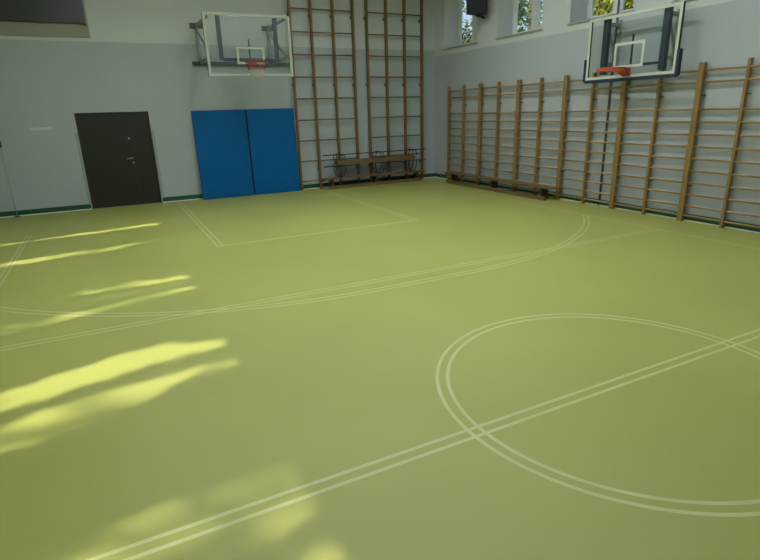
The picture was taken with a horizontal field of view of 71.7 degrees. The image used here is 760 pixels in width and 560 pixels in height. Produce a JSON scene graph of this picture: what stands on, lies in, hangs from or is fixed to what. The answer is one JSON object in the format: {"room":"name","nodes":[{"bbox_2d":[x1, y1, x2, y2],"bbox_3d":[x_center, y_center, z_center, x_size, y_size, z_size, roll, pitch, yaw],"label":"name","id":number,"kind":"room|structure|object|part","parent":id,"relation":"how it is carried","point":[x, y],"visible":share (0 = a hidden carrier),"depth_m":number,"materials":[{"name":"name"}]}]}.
{"room":"sports hall","nodes":[
{"label":"sports hall","id":0,"kind":"room"},
{"bbox_2d":[0,0,434,211],"bbox_3d":[-4.517,-4.525,12.213,13.500,5.250,0.300,-10,20,-25],"label":"wall","id":1,"kind":"structure","parent":0,"point":[138,55],"depth_m":12.16,"materials":[{"name":"grey paint"}]},
{"bbox_2d":[30,127,51,130],"bbox_3d":[-7.128,-3.180,11.058,0.390,0.055,0.012,-10,20,-25],"label":"wall plate","id":2,"kind":"object","parent":1,"relation":"attached to","point":[40,128],"visible":1,"depth_m":11.06,"materials":[{"name":"grey plastic"}]},
{"bbox_2d":[0,0,89,37],"bbox_3d":[-7.207,-5.427,10.266,2.550,1.190,0.120,-10,20,-25],"label":"wall panel","id":3,"kind":"object","parent":1,"relation":"attached to","point":[41,18],"visible":1,"depth_m":10.55,"materials":[{"name":"grey"}]},
{"bbox_3d":[-7.210,-5.533,10.221,2.480,0.900,0.080,-10,20,-25],"label":"panel","id":4,"kind":"part","parent":3,"relation":"part of","materials":[{"name":"grey"}]},
{"bbox_2d":[0,204,91,217],"bbox_3d":[-8.451,-1.309,10.928,4.353,0.102,0.014,-10,20,-25],"label":"baseboard","id":5,"kind":"structure","parent":1,"relation":"attached to","point":[86,206],"depth_m":11.46,"materials":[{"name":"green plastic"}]},
{"bbox_2d":[74,111,161,208],"bbox_3d":[-5.875,-2.712,11.895,1.473,2.070,0.161,-10,20,-25],"label":"door","id":6,"kind":"structure","parent":1,"relation":"in","point":[117,148],"depth_m":11.88,"materials":[{"name":"black"}]},
{"bbox_2d":[189,12,293,76],"bbox_3d":[-2.821,-5.089,11.566,2.280,1.247,2.042,-10,20,-25],"label":"basketball hoop","id":7,"kind":"object","parent":1,"relation":"attached to","point":[201,24],"visible":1,"depth_m":11.29,"materials":[{"name":"clear plastic"}]},
{"bbox_3d":[-4.148,-5.732,11.847,0.280,0.110,0.030,-10,20,-25],"label":"wall plate","id":8,"kind":"part","parent":7,"relation":"part of","materials":[{"name":"grey metal"}]},
{"bbox_3d":[-2.776,-4.982,11.176,1.834,1.215,0.046,-10,20,-25],"label":"edge frame","id":9,"kind":"part","parent":7,"relation":"part of","materials":[{"name":"grey metal"}]},
{"bbox_3d":[-2.806,-5.125,11.190,1.280,0.880,0.060,-10,20,-25],"label":"frame","id":10,"kind":"part","parent":7,"relation":"part of","materials":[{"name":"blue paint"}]},
{"bbox_3d":[-2.686,-5.998,12.540,0.280,0.110,0.030,-10,20,-25],"label":"wall plate","id":11,"kind":"part","parent":7,"relation":"part of","materials":[{"name":"grey metal"}]},
{"bbox_2d":[162,173,434,202],"bbox_3d":[-1.765,-2.527,14.098,7.620,0.102,0.014,-10,20,-25],"label":"baseboard","id":12,"kind":"structure","parent":1,"relation":"attached to","point":[197,196],"depth_m":14.27,"materials":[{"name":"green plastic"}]},
{"bbox_2d":[287,0,360,190],"bbox_3d":[-1.411,-4.987,13.427,1.703,5.210,0.193,-10,20,-25],"label":"ladder","id":13,"kind":"object","parent":1,"relation":"attached to","point":[309,8],"visible":0.91,"depth_m":13.40,"materials":[{"name":"brown wood"}]},
{"bbox_3d":[-2.125,-4.839,13.033,0.048,5.210,0.090,-10,20,-25],"label":"post","id":14,"kind":"part","parent":13,"relation":"part of","materials":[{"name":"brown wood"}]},
{"bbox_3d":[-1.648,-4.926,13.259,0.048,5.210,0.090,-10,20,-25],"label":"post","id":15,"kind":"part","parent":13,"relation":"part of","materials":[{"name":"brown wood"}]},
{"bbox_3d":[-1.135,-5.019,13.502,0.048,5.210,0.090,-10,20,-25],"label":"post","id":16,"kind":"part","parent":13,"relation":"part of","materials":[{"name":"brown wood"}]},
{"bbox_3d":[-0.649,-5.108,13.732,0.048,5.210,0.090,-10,20,-25],"label":"post","id":17,"kind":"part","parent":13,"relation":"part of","materials":[{"name":"brown wood"}]},
{"bbox_2d":[363,0,423,181],"bbox_3d":[0.404,-5.317,14.287,1.693,5.210,0.193,-10,20,-25],"label":"ladder","id":18,"kind":"object","parent":1,"relation":"attached to","point":[403,20],"visible":0.89,"depth_m":14.22,"materials":[{"name":"brown wood"}]},
{"bbox_3d":[-0.306,-5.170,13.895,0.048,5.210,0.090,-10,20,-25],"label":"post","id":19,"kind":"part","parent":18,"relation":"part of","materials":[{"name":"brown wood"}]},
{"bbox_3d":[0.193,-5.261,14.132,0.048,5.210,0.090,-10,20,-25],"label":"post","id":20,"kind":"part","parent":18,"relation":"part of","materials":[{"name":"brown wood"}]},
{"bbox_3d":[0.679,-5.350,14.362,0.048,5.210,0.090,-10,20,-25],"label":"post","id":21,"kind":"part","parent":18,"relation":"part of","materials":[{"name":"brown wood"}]},
{"bbox_3d":[1.161,-5.437,14.590,0.048,5.210,0.090,-10,20,-25],"label":"post","id":22,"kind":"part","parent":18,"relation":"part of","materials":[{"name":"brown wood"}]},
{"bbox_2d":[0,177,759,559],"bbox_3d":[0.779,1.011,3.406,14.500,0.200,23.000,-10,20,-25],"label":"floor","id":23,"kind":"structure","parent":0,"point":[433,368],"depth_m":3.94,"materials":[{"name":"plastic"}]},
{"bbox_2d":[0,141,20,216],"bbox_3d":[-7.767,-2.105,10.985,0.140,1.580,0.140,-10,20,-25],"label":"pole","id":24,"kind":"object","parent":23,"relation":"on","point":[0,141],"visible":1,"depth_m":10.98,"materials":[{"name":"grey metal"}]},
{"bbox_2d":[191,109,253,199],"bbox_3d":[-3.784,-3.040,12.744,1.243,2.060,0.198,-10,20,-25],"label":"mat","id":25,"kind":"object","parent":23,"relation":"on","point":[221,136],"visible":1,"depth_m":12.70,"materials":[{"name":"blue plastic"}]},
{"bbox_2d":[245,108,300,194],"bbox_3d":[-2.679,-3.241,13.268,1.197,2.060,0.198,-10,20,-25],"label":"mat","id":26,"kind":"object","parent":23,"relation":"on","point":[271,132],"visible":1,"depth_m":13.22,"materials":[{"name":"blue plastic"}]},
{"bbox_2d":[321,170,424,188],"bbox_3d":[-0.148,-2.773,14.483,3.110,0.280,0.260,-10,20,-25],"label":"bench","id":27,"kind":"object","parent":23,"relation":"on","point":[415,172],"visible":1,"depth_m":14.38,"materials":[{"name":"brown wood"}]},
{"bbox_3d":[-0.125,-2.895,14.458,3.050,0.035,0.240,-10,20,-25],"label":"seat","id":28,"kind":"part","parent":27,"relation":"part of","materials":[{"name":"brown wood"}]},
{"bbox_2d":[324,157,424,176],"bbox_3d":[-0.113,-3.099,14.402,3.080,0.384,0.240,-10,20,-25],"label":"bench","id":29,"kind":"object","parent":27,"relation":"on","point":[413,158],"visible":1,"depth_m":14.26,"materials":[{"name":"brown wood"}]},
{"bbox_2d":[323,148,424,162],"bbox_3d":[-0.122,-3.391,14.308,3.080,0.226,0.240,-10,20,-25],"label":"bench","id":30,"kind":"object","parent":29,"relation":"on","point":[376,152],"visible":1,"depth_m":14.21,"materials":[{"name":"brown wood"}]},
{"bbox_3d":[-0.110,-3.308,14.339,2.360,0.050,0.240,-10,20,-25],"label":"seat","id":31,"kind":"part","parent":30,"relation":"part of","materials":[{"name":"brown wood"}]},
{"bbox_3d":[-0.109,-3.260,14.355,2.360,0.050,0.240,-10,20,-25],"label":"seat","id":32,"kind":"part","parent":29,"relation":"part of","materials":[{"name":"brown wood"}]},
{"bbox_2d":[444,171,557,200],"bbox_3d":[2.760,-2.344,12.878,0.260,0.280,4.060,-10,20,-25],"label":"bench","id":33,"kind":"object","parent":23,"relation":"on","point":[543,189],"visible":1,"depth_m":12.49,"materials":[{"name":"brown wood"}]},
{"bbox_3d":[2.770,-2.453,12.815,0.240,0.035,4.000,-10,20,-25],"label":"seat","id":34,"kind":"part","parent":33,"relation":"part of","materials":[{"name":"brown wood"}]},
{"bbox_2d":[435,0,759,224],"bbox_3d":[6.876,-2.707,5.500,0.550,5.250,23.000,-10,20,-25],"label":"wall","id":35,"kind":"structure","parent":0,"point":[719,33],"depth_m":10.00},
{"bbox_2d":[443,0,477,49],"bbox_3d":[2.269,-6.814,13.556,0.540,1.500,1.530,-10,20,-25],"label":"window","id":36,"kind":"structure","parent":35,"relation":"in","point":[460,5],"depth_m":14.06,"materials":[{"name":"white"}]},
{"bbox_3d":[2.264,-6.111,13.767,0.480,0.034,1.530,-10,20,-25],"label":"sill","id":37,"kind":"part","parent":36,"relation":"part of","materials":[{"name":"grey stone"}]},
{"bbox_3d":[2.318,-6.962,13.964,0.040,1.320,0.590,-10,20,-25],"label":"sash","id":38,"kind":"part","parent":36,"relation":"part of","materials":[{"name":"white"}]},
{"bbox_2d":[447,83,479,184],"bbox_3d":[2.241,-3.874,14.040,0.116,2.510,1.435,-10,20,-25],"label":"wall bars","id":39,"kind":"object","parent":35,"relation":"attached to","point":[463,89],"visible":0.86,"depth_m":14.10,"materials":[{"name":"brown wood"}]},
{"bbox_3d":[1.909,-4.052,14.624,0.075,2.510,0.045,-10,20,-25],"label":"post","id":40,"kind":"part","parent":39,"relation":"part of","materials":[{"name":"brown wood"}]},
{"bbox_3d":[2.219,-3.874,14.041,0.075,2.510,0.045,-10,20,-25],"label":"post","id":41,"kind":"part","parent":39,"relation":"part of","materials":[{"name":"brown wood"}]},
{"bbox_3d":[2.528,-3.695,13.457,0.075,2.510,0.045,-10,20,-25],"label":"post","id":42,"kind":"part","parent":39,"relation":"part of","materials":[{"name":"brown wood"}]},
{"bbox_2d":[466,0,487,18],"bbox_3d":[2.352,-6.568,12.348,0.460,0.715,0.527,11,22,34],"label":"loudspeaker","id":43,"kind":"object","parent":35,"relation":"attached to","point":[477,8],"visible":1,"depth_m":12.23,"materials":[{"name":"black plastic"}]},
{"bbox_2d":[467,0,482,12],"bbox_3d":[2.203,-6.525,12.140,0.380,0.600,0.012,11,22,34],"label":"grille","id":44,"kind":"object","parent":43,"relation":"attached to","point":[473,6],"depth_m":12.19,"materials":[{"name":"black metal"}]},
{"bbox_2d":[477,80,517,190],"bbox_3d":[2.881,-3.505,12.832,0.116,2.510,1.435,-10,20,-25],"label":"wall bars","id":45,"kind":"object","parent":35,"relation":"attached to","point":[496,162],"visible":0.77,"depth_m":12.86,"materials":[{"name":"brown wood"}]},
{"bbox_3d":[2.549,-3.683,13.417,0.075,2.510,0.045,-10,20,-25],"label":"post","id":46,"kind":"part","parent":45,"relation":"part of","materials":[{"name":"brown wood"}]},
{"bbox_3d":[2.858,-3.505,12.833,0.075,2.510,0.045,-10,20,-25],"label":"post","id":47,"kind":"part","parent":45,"relation":"part of","materials":[{"name":"brown wood"}]},
{"bbox_3d":[3.167,-3.326,12.249,0.075,2.510,0.045,-10,20,-25],"label":"post","id":48,"kind":"part","parent":45,"relation":"part of","materials":[{"name":"brown wood"}]},
{"bbox_2d":[495,0,542,39],"bbox_3d":[3.284,-6.229,11.640,0.540,1.500,1.530,-10,20,-25],"label":"window","id":49,"kind":"structure","parent":35,"relation":"in","point":[535,17],"depth_m":11.88,"materials":[{"name":"white"}]},
{"bbox_3d":[3.278,-5.526,11.852,0.480,0.034,1.530,-10,20,-25],"label":"sill","id":50,"kind":"part","parent":49,"relation":"part of","materials":[{"name":"grey stone"}]},
{"bbox_3d":[3.333,-6.377,12.049,0.040,1.320,0.590,-10,20,-25],"label":"sash","id":51,"kind":"part","parent":49,"relation":"part of","materials":[{"name":"white"}]},
{"bbox_3d":[3.663,-6.187,11.426,0.040,1.320,0.590,-10,20,-25],"label":"sash","id":52,"kind":"part","parent":49,"relation":"part of","materials":[{"name":"white"}]},
{"bbox_2d":[513,75,565,198],"bbox_3d":[3.521,-3.136,11.625,0.116,2.510,1.435,-10,20,-25],"label":"wall bars","id":53,"kind":"object","parent":35,"relation":"attached to","point":[542,82],"visible":0.9,"depth_m":11.64,"materials":[{"name":"brown wood"}]},
{"bbox_3d":[3.189,-3.314,12.209,0.075,2.510,0.045,-10,20,-25],"label":"post","id":54,"kind":"part","parent":53,"relation":"part of","materials":[{"name":"brown wood"}]},
{"bbox_3d":[3.498,-3.135,11.625,0.075,2.510,0.045,-10,20,-25],"label":"post","id":55,"kind":"part","parent":53,"relation":"part of","materials":[{"name":"brown wood"}]},
{"bbox_3d":[3.807,-2.957,11.041,0.075,2.510,0.045,-10,20,-25],"label":"post","id":56,"kind":"part","parent":53,"relation":"part of","materials":[{"name":"brown wood"}]},
{"bbox_2d":[556,72,623,208],"bbox_3d":[4.161,-2.767,10.417,0.116,2.510,1.435,-10,20,-25],"label":"wall bars","id":57,"kind":"object","parent":35,"relation":"attached to","point":[593,88],"visible":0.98,"depth_m":10.47,"materials":[{"name":"brown wood"}]},
{"bbox_3d":[3.829,-2.945,11.001,0.075,2.510,0.045,-10,20,-25],"label":"post","id":58,"kind":"part","parent":57,"relation":"part of","materials":[{"name":"brown wood"}]},
{"bbox_3d":[4.138,-2.767,10.418,0.075,2.510,0.045,-10,20,-25],"label":"post","id":59,"kind":"part","parent":57,"relation":"part of","materials":[{"name":"brown wood"}]},
{"bbox_3d":[4.447,-2.588,9.834,0.075,2.510,0.045,-10,20,-25],"label":"post","id":60,"kind":"part","parent":57,"relation":"part of","materials":[{"name":"brown wood"}]},
{"bbox_2d":[435,173,759,233],"bbox_3d":[6.697,-0.229,6.162,0.014,0.102,22.400,-10,20,-25],"label":"baseboard","id":61,"kind":"structure","parent":35,"relation":"attached to","point":[436,174],"depth_m":9.77,"materials":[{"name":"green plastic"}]},
{"bbox_2d":[567,0,633,24],"bbox_3d":[4.299,-5.643,9.725,0.540,1.500,1.530,-10,20,-25],"label":"window","id":62,"kind":"structure","parent":35,"relation":"in","point":[590,6],"depth_m":10.07,"materials":[{"name":"white"}]},
{"bbox_3d":[4.293,-4.941,9.937,0.480,0.034,1.530,-10,20,-25],"label":"sill","id":63,"kind":"part","parent":62,"relation":"part of","materials":[{"name":"grey stone"}]},
{"bbox_3d":[4.347,-5.792,10.133,0.040,1.320,0.590,-10,20,-25],"label":"sash","id":64,"kind":"part","parent":62,"relation":"part of","materials":[{"name":"white"}]},
{"bbox_3d":[4.677,-5.601,9.511,0.040,1.320,0.590,-10,20,-25],"label":"sash","id":65,"kind":"part","parent":62,"relation":"part of","materials":[{"name":"white"}]},
{"bbox_2d":[598,0,619,205],"bbox_3d":[4.306,-3.988,9.725,0.043,5.248,0.042,-10,20,-25],"label":"pole","id":66,"kind":"object","parent":35,"relation":"attached to","point":[618,4],"visible":0.62,"depth_m":9.98,"materials":[{"name":"grey metal"}]},
{"bbox_2d":[583,1,685,83],"bbox_3d":[4.154,-3.962,8.908,1.014,1.093,1.910,-10,20,-25],"label":"basketball hoop","id":67,"kind":"object","parent":35,"relation":"attached to","point":[667,29],"visible":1,"depth_m":8.79,"materials":[{"name":"clear plastic"}]},
{"bbox_3d":[4.208,-4.266,9.535,0.257,0.720,0.060,-10,20,-25],"label":"arm","id":68,"kind":"part","parent":67,"relation":"part of","materials":[{"name":"grey paint"}]},
{"bbox_3d":[4.329,-4.269,9.598,0.020,0.860,0.120,-10,20,-25],"label":"wall plate","id":69,"kind":"part","parent":67,"relation":"part of","materials":[{"name":"grey paint"}]},
{"bbox_3d":[4.337,-4.059,8.976,0.080,0.960,1.280,-10,20,-25],"label":"frame","id":70,"kind":"part","parent":67,"relation":"part of","materials":[{"name":"blue paint"}]},
{"bbox_3d":[4.741,-3.958,8.529,0.257,0.720,0.060,-10,20,-25],"label":"arm","id":71,"kind":"part","parent":67,"relation":"part of","materials":[{"name":"grey paint"}]},
{"bbox_3d":[4.862,-3.961,8.592,0.020,0.860,0.120,-10,20,-25],"label":"wall plate","id":72,"kind":"part","parent":67,"relation":"part of","materials":[{"name":"grey paint"}]},
{"bbox_2d":[610,62,701,220],"bbox_3d":[4.800,-2.398,9.209,0.116,2.510,1.435,-10,20,-25],"label":"wall bars","id":73,"kind":"object","parent":35,"relation":"attached to","point":[660,84],"visible":0.82,"depth_m":9.23,"materials":[{"name":"brown wood"}]},
{"bbox_3d":[4.468,-2.576,9.794,0.075,2.510,0.045,-10,20,-25],"label":"post","id":74,"kind":"part","parent":73,"relation":"part of","materials":[{"name":"brown wood"}]},
{"bbox_3d":[4.777,-2.397,9.210,0.075,2.510,0.045,-10,20,-25],"label":"post","id":75,"kind":"part","parent":73,"relation":"part of","materials":[{"name":"brown wood"}]},
{"bbox_3d":[5.087,-2.219,8.626,0.075,2.510,0.045,-10,20,-25],"label":"post","id":76,"kind":"part","parent":73,"relation":"part of","materials":[{"name":"brown wood"}]},
{"bbox_2d":[679,58,759,228],"bbox_3d":[5.440,-2.029,8.002,0.116,2.510,1.435,-10,20,-25],"label":"wall bars","id":77,"kind":"object","parent":35,"relation":"attached to","point":[739,122],"visible":1,"depth_m":8.18,"materials":[{"name":"brown wood"}]},
{"bbox_3d":[5.108,-2.207,8.586,0.075,2.510,0.045,-10,20,-25],"label":"post","id":78,"kind":"part","parent":77,"relation":"part of","materials":[{"name":"brown wood"}]},
{"bbox_3d":[5.417,-2.028,8.002,0.075,2.510,0.045,-10,20,-25],"label":"post","id":79,"kind":"part","parent":77,"relation":"part of","materials":[{"name":"brown wood"}]},
{"label":"outside","id":80,"kind":"structure","parent":0,"visible":0},
{"bbox_3d":[1.654,-2.727,15.856,120.000,0.250,120.000,-10,20,-25],"label":"ground","id":81,"kind":"structure","parent":80,"visible":0},
{"bbox_2d":[462,0,471,43],"bbox_3d":[2.946,-8.632,19.303,5.784,8.815,2.671,-10,20,-25],"label":"tree","id":82,"kind":"object","parent":81,"relation":"on","point":[465,31],"visible":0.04,"depth_m":18.29,"materials":[{"name":"green plant"}]},
{"bbox_2d":[464,0,597,42],"bbox_3d":[5.231,-8.158,17.147,5.461,9.101,2.657,-10,20,-25],"label":"tree","id":83,"kind":"object","parent":81,"relation":"on","point":[528,4],"visible":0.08,"depth_m":17.04,"materials":[{"name":"green plant"}]},
{"bbox_2d":[593,0,633,16],"bbox_3d":[6.899,-6.906,14.892,5.018,8.004,2.650,-10,20,-25],"label":"tree","id":84,"kind":"object","parent":81,"relation":"on","point":[608,4],"visible":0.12,"depth_m":14.70,"materials":[{"name":"green plant"}]}
]}

